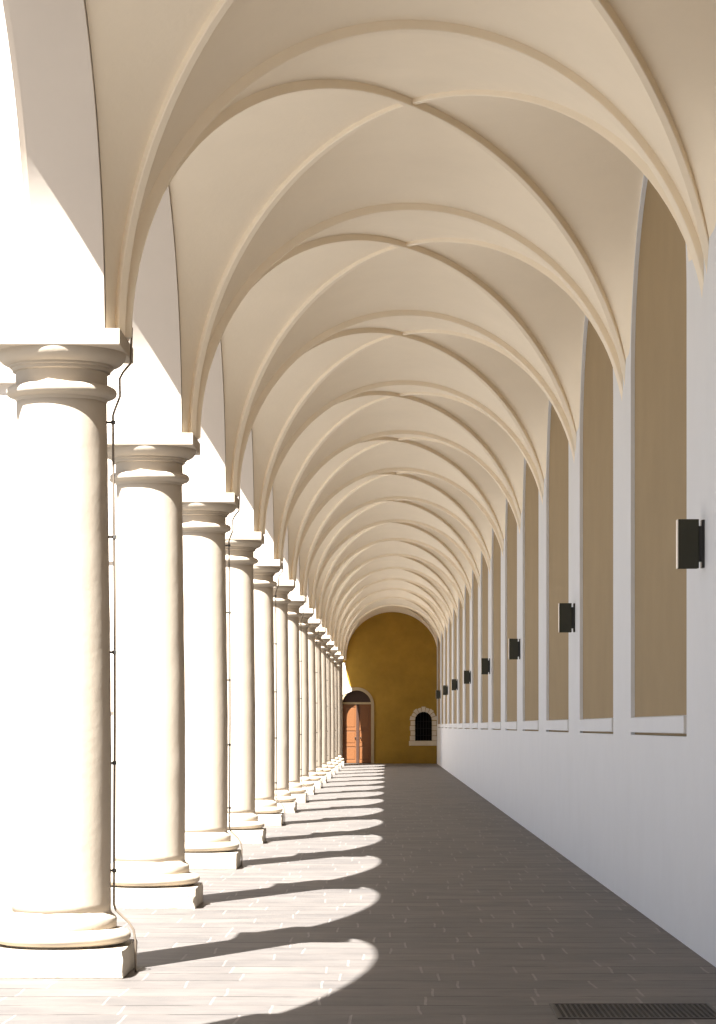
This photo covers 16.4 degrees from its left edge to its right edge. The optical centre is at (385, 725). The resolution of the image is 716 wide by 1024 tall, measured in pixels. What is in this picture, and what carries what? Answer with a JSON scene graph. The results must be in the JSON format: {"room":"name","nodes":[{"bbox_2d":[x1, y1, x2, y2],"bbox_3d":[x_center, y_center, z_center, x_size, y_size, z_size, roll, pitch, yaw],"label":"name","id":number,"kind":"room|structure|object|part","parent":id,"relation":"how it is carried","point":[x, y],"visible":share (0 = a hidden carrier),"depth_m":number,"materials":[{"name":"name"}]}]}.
{"room":"cloister walkway","nodes":[
{"label":"cloister walkway","id":0,"kind":"room"},
{"bbox_2d":[0,0,342,757],"bbox_3d":[-2.107,-2.271,51.975,0.900,7.743,108.450,0,0,0],"label":"wall","id":1,"kind":"structure","parent":0,"point":[52,250],"depth_m":15.84,"materials":[{"name":"white paint"}]},
{"bbox_2d":[0,763,715,1023],"bbox_3d":[-0.015,1.750,52.150,5.470,0.300,109.300,0,0,0],"label":"floor","id":2,"kind":"structure","parent":0,"point":[395,893],"depth_m":18.84,"materials":[{"name":"stone"}]},
{"bbox_2d":[0,328,136,978],"bbox_3d":[-2.107,-0.461,16.199,0.900,4.122,0.901,0,0,0],"label":"stone column","id":3,"kind":"structure","parent":2,"relation":"on","point":[61,923],"depth_m":15.92,"materials":[{"name":"beige stone"}]},
{"bbox_2d":[106,327,136,971],"bbox_3d":[-1.717,-0.500,16.222,0.198,4.200,0.070,0,0,0],"label":"cable","id":4,"kind":"object","parent":3,"relation":"attached to","point":[114,762],"visible":1,"depth_m":16.19,"materials":[{"name":"metal"}]},
{"bbox_2d":[107,433,202,908],"bbox_3d":[-2.106,-0.483,22.200,0.901,4.165,0.900,0,0,0],"label":"stone column","id":5,"kind":"structure","parent":2,"relation":"on","point":[152,868],"depth_m":21.92,"materials":[{"name":"beige stone"}]},
{"bbox_2d":[182,493,240,869],"bbox_3d":[-2.108,-0.501,28.200,0.901,4.202,0.900,0,0,0],"label":"stone column","id":6,"kind":"structure","parent":2,"relation":"on","point":[209,845],"depth_m":27.91,"materials":[{"name":"beige stone"}]},
{"bbox_2d":[225,496,242,866],"bbox_3d":[-1.717,-0.541,28.222,0.198,4.283,0.070,0,0,0],"label":"cable","id":7,"kind":"object","parent":6,"relation":"attached to","point":[228,545],"visible":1,"depth_m":28.19,"materials":[{"name":"metal"}]},
{"bbox_2d":[225,532,265,843],"bbox_3d":[-2.107,-0.517,34.201,0.900,4.235,0.901,0,0,0],"label":"stone column","id":8,"kind":"structure","parent":2,"relation":"on","point":[244,823],"depth_m":33.92,"materials":[{"name":"beige stone"}]},
{"bbox_2d":[253,559,283,825],"bbox_3d":[-2.107,-0.531,40.199,0.900,4.263,0.901,0,0,0],"label":"stone column","id":9,"kind":"structure","parent":2,"relation":"on","point":[266,808],"depth_m":39.92,"materials":[{"name":"beige stone"}]},
{"bbox_2d":[273,556,284,824],"bbox_3d":[-1.717,-0.572,40.222,0.198,4.344,0.070,0,0,0],"label":"cable","id":10,"kind":"object","parent":9,"relation":"attached to","point":[275,596],"visible":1,"depth_m":40.20,"materials":[{"name":"metal"}]},
{"bbox_2d":[273,580,296,812],"bbox_3d":[-2.106,-0.544,46.200,0.901,4.287,0.900,0,0,0],"label":"stone column","id":11,"kind":"structure","parent":2,"relation":"on","point":[285,587],"depth_m":45.95,"materials":[{"name":"beige stone"}]},
{"bbox_2d":[288,596,306,802],"bbox_3d":[-2.108,-0.554,52.200,0.901,4.308,0.900,0,0,0],"label":"stone column","id":12,"kind":"structure","parent":2,"relation":"on","point":[295,787],"depth_m":51.96,"materials":[{"name":"beige stone"}]},
{"bbox_2d":[299,597,307,791],"bbox_3d":[-1.717,-0.595,52.222,0.198,4.390,0.070,0,0,0],"label":"cable","id":13,"kind":"object","parent":12,"relation":"attached to","point":[306,597],"visible":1,"depth_m":52.20,"materials":[{"name":"metal"}]},
{"bbox_2d":[299,609,314,794],"bbox_3d":[-2.107,-0.563,58.201,0.900,4.327,0.901,0,0,0],"label":"stone column","id":14,"kind":"structure","parent":2,"relation":"on","point":[306,613],"depth_m":57.98,"materials":[{"name":"white stone"}]},
{"bbox_2d":[308,619,321,787],"bbox_3d":[-2.107,-0.571,64.199,0.900,4.343,0.901,0,0,0],"label":"stone column","id":15,"kind":"structure","parent":2,"relation":"on","point":[314,623],"depth_m":63.97,"materials":[{"name":"white stone"}]},
{"bbox_2d":[316,618,322,787],"bbox_3d":[-1.717,-0.613,64.222,0.198,4.425,0.070,0,0,0],"label":"cable","id":16,"kind":"object","parent":15,"relation":"attached to","point":[321,618],"visible":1,"depth_m":64.19,"materials":[{"name":"metal"}]},
{"bbox_2d":[315,628,326,782],"bbox_3d":[-2.106,-0.578,70.200,0.901,4.356,0.900,0,0,0],"label":"stone column","id":17,"kind":"structure","parent":2,"relation":"on","point":[322,631],"depth_m":69.98,"materials":[{"name":"white stone"}]},
{"bbox_2d":[321,635,331,778],"bbox_3d":[-2.108,-0.584,76.200,0.901,4.368,0.900,0,0,0],"label":"stone column","id":18,"kind":"structure","parent":2,"relation":"on","point":[326,638],"depth_m":75.98,"materials":[{"name":"white stone"}]},
{"bbox_2d":[326,636,332,777],"bbox_3d":[-1.717,-0.626,76.222,0.198,4.451,0.070,0,0,0],"label":"cable","id":19,"kind":"object","parent":18,"relation":"attached to","point":[331,636],"visible":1,"depth_m":76.19,"materials":[{"name":"metal"}]},
{"bbox_2d":[326,641,335,774],"bbox_3d":[-2.107,-0.589,82.201,0.900,4.379,0.901,0,0,0],"label":"stone column","id":20,"kind":"structure","parent":2,"relation":"on","point":[332,643],"depth_m":82.00,"materials":[{"name":"white stone"}]},
{"bbox_2d":[330,647,338,770],"bbox_3d":[-2.107,-0.594,88.199,0.900,4.388,0.901,0,0,0],"label":"stone column","id":21,"kind":"structure","parent":2,"relation":"on","point":[334,650],"depth_m":87.99,"materials":[{"name":"white stone"}]},
{"bbox_2d":[335,648,339,770],"bbox_3d":[-1.717,-0.635,88.222,0.199,4.471,0.070,0,0,0],"label":"cable","id":22,"kind":"object","parent":21,"relation":"attached to","point":[338,648],"visible":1,"depth_m":88.19,"materials":[{"name":"metal"}]},
{"bbox_2d":[334,652,341,767],"bbox_3d":[-2.106,-0.598,94.200,0.901,4.395,0.900,0,0,0],"label":"stone column","id":23,"kind":"structure","parent":2,"relation":"on","point":[339,653],"depth_m":94.01,"materials":[{"name":"white stone"}]},
{"bbox_2d":[338,656,343,765],"bbox_3d":[-2.108,-0.601,100.200,0.901,4.402,0.900,0,0,0],"label":"stone column","id":24,"kind":"structure","parent":2,"relation":"on","point":[341,658],"depth_m":100.03,"materials":[{"name":"white stone"}]},
{"bbox_2d":[549,1003,715,1018],"bbox_3d":[1.400,1.601,13.950,0.920,0.017,0.720,0,0,0],"label":"floor grate","id":25,"kind":"object","parent":2,"relation":"in","point":[561,1010],"visible":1,"depth_m":13.96,"materials":[{"name":"metal"}]},
{"bbox_2d":[343,612,436,763],"bbox_3d":[-0.905,-2.200,106.965,7.190,7.600,1.670,0,0,0],"label":"wall","id":26,"kind":"structure","parent":0,"point":[392,656],"depth_m":106.19,"materials":[{"name":"paint"}]},
{"bbox_2d":[343,687,373,763],"bbox_3d":[-1.235,-0.025,106.375,1.500,3.250,0.450,0,0,0],"label":"door","id":27,"kind":"structure","parent":26,"relation":"in","point":[358,709],"depth_m":106.53,"materials":[{"name":"wood"}]},
{"bbox_2d":[409,707,436,745],"bbox_3d":[1.602,0.008,106.380,1.205,1.665,0.520,0,0,0],"label":"window","id":28,"kind":"structure","parent":26,"relation":"in","point":[423,735],"depth_m":106.50,"materials":[{"name":"stone"}]},
{"bbox_3d":[1.593,0.738,106.185,1.185,0.205,0.130,0,0,0],"label":"sill","id":29,"kind":"part","parent":28,"relation":"part of","materials":[{"name":"stone"}]},
{"bbox_3d":[1.620,0.013,106.630,0.730,1.235,0.020,0,0,0],"label":"pane","id":30,"kind":"part","parent":28,"relation":"part of","materials":[{"name":"black glass"}]},
{"bbox_2d":[415,712,431,740],"bbox_3d":[1.620,0.013,106.500,0.730,1.235,0.019,0,0,0],"label":"grille","id":31,"kind":"object","parent":28,"relation":"attached to","point":[423,721],"depth_m":106.61,"materials":[{"name":"metal"}]},
{"bbox_2d":[85,0,715,659],"bbox_3d":[0.290,-3.858,52.201,4.232,2.671,108.044,0,0,0],"label":"ceiling","id":32,"kind":"structure","parent":0,"point":[399,225],"depth_m":21.69,"materials":[{"name":"paint"}]},
{"bbox_2d":[437,175,715,966],"bbox_3d":[2.438,-2.271,52.000,0.504,7.743,108.400,0,0,0],"label":"wall","id":33,"kind":"structure","parent":0,"point":[599,741],"depth_m":22.91,"materials":[{"name":"paint"}]},
{"bbox_2d":[436,690,440,698],"bbox_3d":[2.096,-1.251,98.880,0.188,0.336,0.084,0,0,0],"label":"wall lamp","id":34,"kind":"object","parent":33,"relation":"attached to","point":[438,692],"visible":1,"depth_m":98.84,"materials":[{"name":"brown metal"}]},
{"bbox_3d":[2.236,-2.443,102.630,0.020,5.037,5.516,0,0,0],"label":"niche panel","id":35,"kind":"part","parent":33,"relation":"part of","materials":[{"name":"paint"}]},
{"bbox_3d":[2.236,-2.441,96.090,0.020,5.034,4.116,0,0,0],"label":"niche panel","id":36,"kind":"part","parent":33,"relation":"part of","materials":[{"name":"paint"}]},
{"bbox_2d":[443,685,447,694],"bbox_3d":[2.096,-1.251,87.200,0.188,0.336,0.084,0,0,0],"label":"wall lamp","id":37,"kind":"object","parent":33,"relation":"attached to","point":[445,687],"visible":1,"depth_m":87.16,"materials":[{"name":"brown metal"}]},
{"bbox_3d":[2.236,-2.439,90.250,0.020,5.030,4.116,0,0,0],"label":"niche panel","id":38,"kind":"part","parent":33,"relation":"part of","materials":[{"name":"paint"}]},
{"bbox_3d":[2.236,-2.437,84.410,0.020,5.026,4.116,0,0,0],"label":"niche panel","id":39,"kind":"part","parent":33,"relation":"part of","materials":[{"name":"paint"}]},
{"bbox_2d":[451,679,457,689],"bbox_3d":[2.096,-1.251,75.520,0.188,0.336,0.084,0,0,0],"label":"wall lamp","id":40,"kind":"object","parent":33,"relation":"attached to","point":[454,684],"visible":1,"depth_m":75.48,"materials":[{"name":"brown metal"}]},
{"bbox_3d":[2.079,-1.251,75.520,0.142,0.336,0.084,0,0,0],"label":"lamp shade","id":41,"kind":"part","parent":40,"relation":"part of","materials":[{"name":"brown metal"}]},
{"bbox_3d":[2.236,-2.435,78.570,0.020,5.021,4.116,0,0,0],"label":"niche panel","id":42,"kind":"part","parent":33,"relation":"part of","materials":[{"name":"paint"}]},
{"bbox_3d":[2.236,-2.432,72.730,0.020,5.016,4.116,0,0,0],"label":"niche panel","id":43,"kind":"part","parent":33,"relation":"part of","materials":[{"name":"paint"}]},
{"bbox_3d":[2.225,-0.014,66.969,0.079,0.145,3.957,0,0,0],"label":"niche sill","id":44,"kind":"part","parent":33,"relation":"part of","materials":[{"name":"paint"}]},
{"bbox_2d":[464,671,470,683],"bbox_3d":[2.096,-1.251,63.840,0.188,0.336,0.084,0,0,0],"label":"wall lamp","id":45,"kind":"object","parent":33,"relation":"attached to","point":[467,675],"visible":1,"depth_m":63.80,"materials":[{"name":"brown metal"}]},
{"bbox_3d":[2.236,-2.429,66.890,0.020,5.010,4.116,0,0,0],"label":"niche panel","id":46,"kind":"part","parent":33,"relation":"part of","materials":[{"name":"paint"}]},
{"bbox_3d":[2.225,-0.017,61.129,0.079,0.145,3.957,0,0,0],"label":"niche sill","id":47,"kind":"part","parent":33,"relation":"part of","materials":[{"name":"paint"}]},
{"bbox_3d":[2.236,-2.425,61.050,0.020,5.002,4.116,0,0,0],"label":"niche panel","id":48,"kind":"part","parent":33,"relation":"part of","materials":[{"name":"paint"}]},
{"bbox_3d":[2.225,-0.014,55.288,0.079,0.146,3.957,0,0,0],"label":"niche sill","id":49,"kind":"part","parent":33,"relation":"part of","materials":[{"name":"paint"}]},
{"bbox_3d":[2.236,-2.421,55.210,0.020,4.994,4.116,0,0,0],"label":"niche panel","id":50,"kind":"part","parent":33,"relation":"part of","materials":[{"name":"paint"}]},
{"bbox_2d":[481,658,489,673],"bbox_3d":[2.096,-1.251,52.160,0.188,0.336,0.084,0,0,0],"label":"wall lamp","id":51,"kind":"object","parent":33,"relation":"attached to","point":[485,663],"visible":1,"depth_m":52.12,"materials":[{"name":"brown metal"}]},
{"bbox_3d":[2.225,-0.016,49.449,0.079,0.144,3.957,0,0,0],"label":"niche sill","id":52,"kind":"part","parent":33,"relation":"part of","materials":[{"name":"paint"}]},
{"bbox_3d":[2.236,-2.416,49.370,0.020,4.984,4.116,0,0,0],"label":"niche panel","id":53,"kind":"part","parent":33,"relation":"part of","materials":[{"name":"paint"}]},
{"bbox_3d":[2.225,-0.014,43.608,0.079,0.145,3.957,0,0,0],"label":"niche sill","id":54,"kind":"part","parent":33,"relation":"part of","materials":[{"name":"paint"}]},
{"bbox_3d":[2.236,-2.411,43.530,0.020,4.973,4.116,0,0,0],"label":"niche panel","id":55,"kind":"part","parent":33,"relation":"part of","materials":[{"name":"paint"}]},
{"bbox_2d":[509,639,519,658],"bbox_3d":[2.096,-1.251,40.480,0.188,0.336,0.084,0,0,0],"label":"wall lamp","id":56,"kind":"object","parent":33,"relation":"attached to","point":[514,644],"visible":1,"depth_m":40.43,"materials":[{"name":"brown metal"}]},
{"bbox_3d":[2.225,-0.017,37.769,0.079,0.144,3.957,0,0,0],"label":"niche sill","id":57,"kind":"part","parent":33,"relation":"part of","materials":[{"name":"paint"}]},
{"bbox_3d":[2.236,-2.404,37.690,0.020,4.961,4.116,0,0,0],"label":"niche panel","id":58,"kind":"part","parent":33,"relation":"part of","materials":[{"name":"paint"}]},
{"bbox_3d":[2.225,-0.016,31.928,0.079,0.146,3.957,0,0,0],"label":"niche sill","id":59,"kind":"part","parent":33,"relation":"part of","materials":[{"name":"paint"}]},
{"bbox_3d":[2.236,-2.397,31.850,0.020,4.946,4.116,0,0,0],"label":"niche panel","id":60,"kind":"part","parent":33,"relation":"part of","materials":[{"name":"paint"}]},
{"bbox_2d":[558,603,574,631],"bbox_3d":[2.096,-1.251,28.800,0.188,0.336,0.084,0,0,0],"label":"wall lamp","id":61,"kind":"object","parent":33,"relation":"attached to","point":[566,612],"visible":1,"depth_m":28.76,"materials":[{"name":"brown metal"}]},
{"bbox_3d":[2.180,-1.251,28.800,0.020,0.330,0.084,0,0,0],"label":"plate","id":62,"kind":"part","parent":61,"relation":"part of","materials":[{"name":"black metal"}]},
{"bbox_3d":[2.225,-0.015,26.088,0.079,0.145,3.957,0,0,0],"label":"niche sill","id":63,"kind":"part","parent":33,"relation":"part of","materials":[{"name":"paint"}]},
{"bbox_3d":[2.236,-2.389,26.010,0.020,4.930,4.116,0,0,0],"label":"niche panel","id":64,"kind":"part","parent":33,"relation":"part of","materials":[{"name":"paint"}]},
{"bbox_3d":[2.225,-0.015,20.248,0.079,0.144,3.957,0,0,0],"label":"niche sill","id":65,"kind":"part","parent":33,"relation":"part of","materials":[{"name":"paint"}]},
{"bbox_3d":[2.236,-2.379,20.170,0.020,4.911,4.116,0,0,0],"label":"niche panel","id":66,"kind":"part","parent":33,"relation":"part of","materials":[{"name":"paint"}]},
{"bbox_2d":[676,519,704,568],"bbox_3d":[2.096,-1.251,17.120,0.188,0.336,0.084,0,0,0],"label":"wall lamp","id":67,"kind":"object","parent":33,"relation":"attached to","point":[690,537],"visible":1,"depth_m":17.08,"materials":[{"name":"brown metal"}]},
{"bbox_3d":[2.006,-1.251,17.120,0.007,0.336,0.084,0,0,0],"label":"panel","id":68,"kind":"part","parent":67,"relation":"part of","materials":[{"name":"white glass"}]},
{"bbox_3d":[2.180,-1.251,17.120,0.020,0.330,0.084,0,0,0],"label":"plate","id":69,"kind":"part","parent":67,"relation":"part of","materials":[{"name":"black metal"}]},
{"label":"outside","id":70,"kind":"structure","parent":0,"visible":0},
{"bbox_2d":[0,764,112,927],"bbox_3d":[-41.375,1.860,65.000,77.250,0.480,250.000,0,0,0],"label":"ground","id":71,"kind":"structure","parent":70,"point":[5,769],"depth_m":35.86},
{"bbox_2d":[0,0,115,763],"bbox_3d":[-39.850,-16.800,110.675,70.700,36.800,9.650,0,0,0],"label":"wall","id":72,"kind":"structure","parent":71,"relation":"on","point":[10,157],"depth_m":106.19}
]}

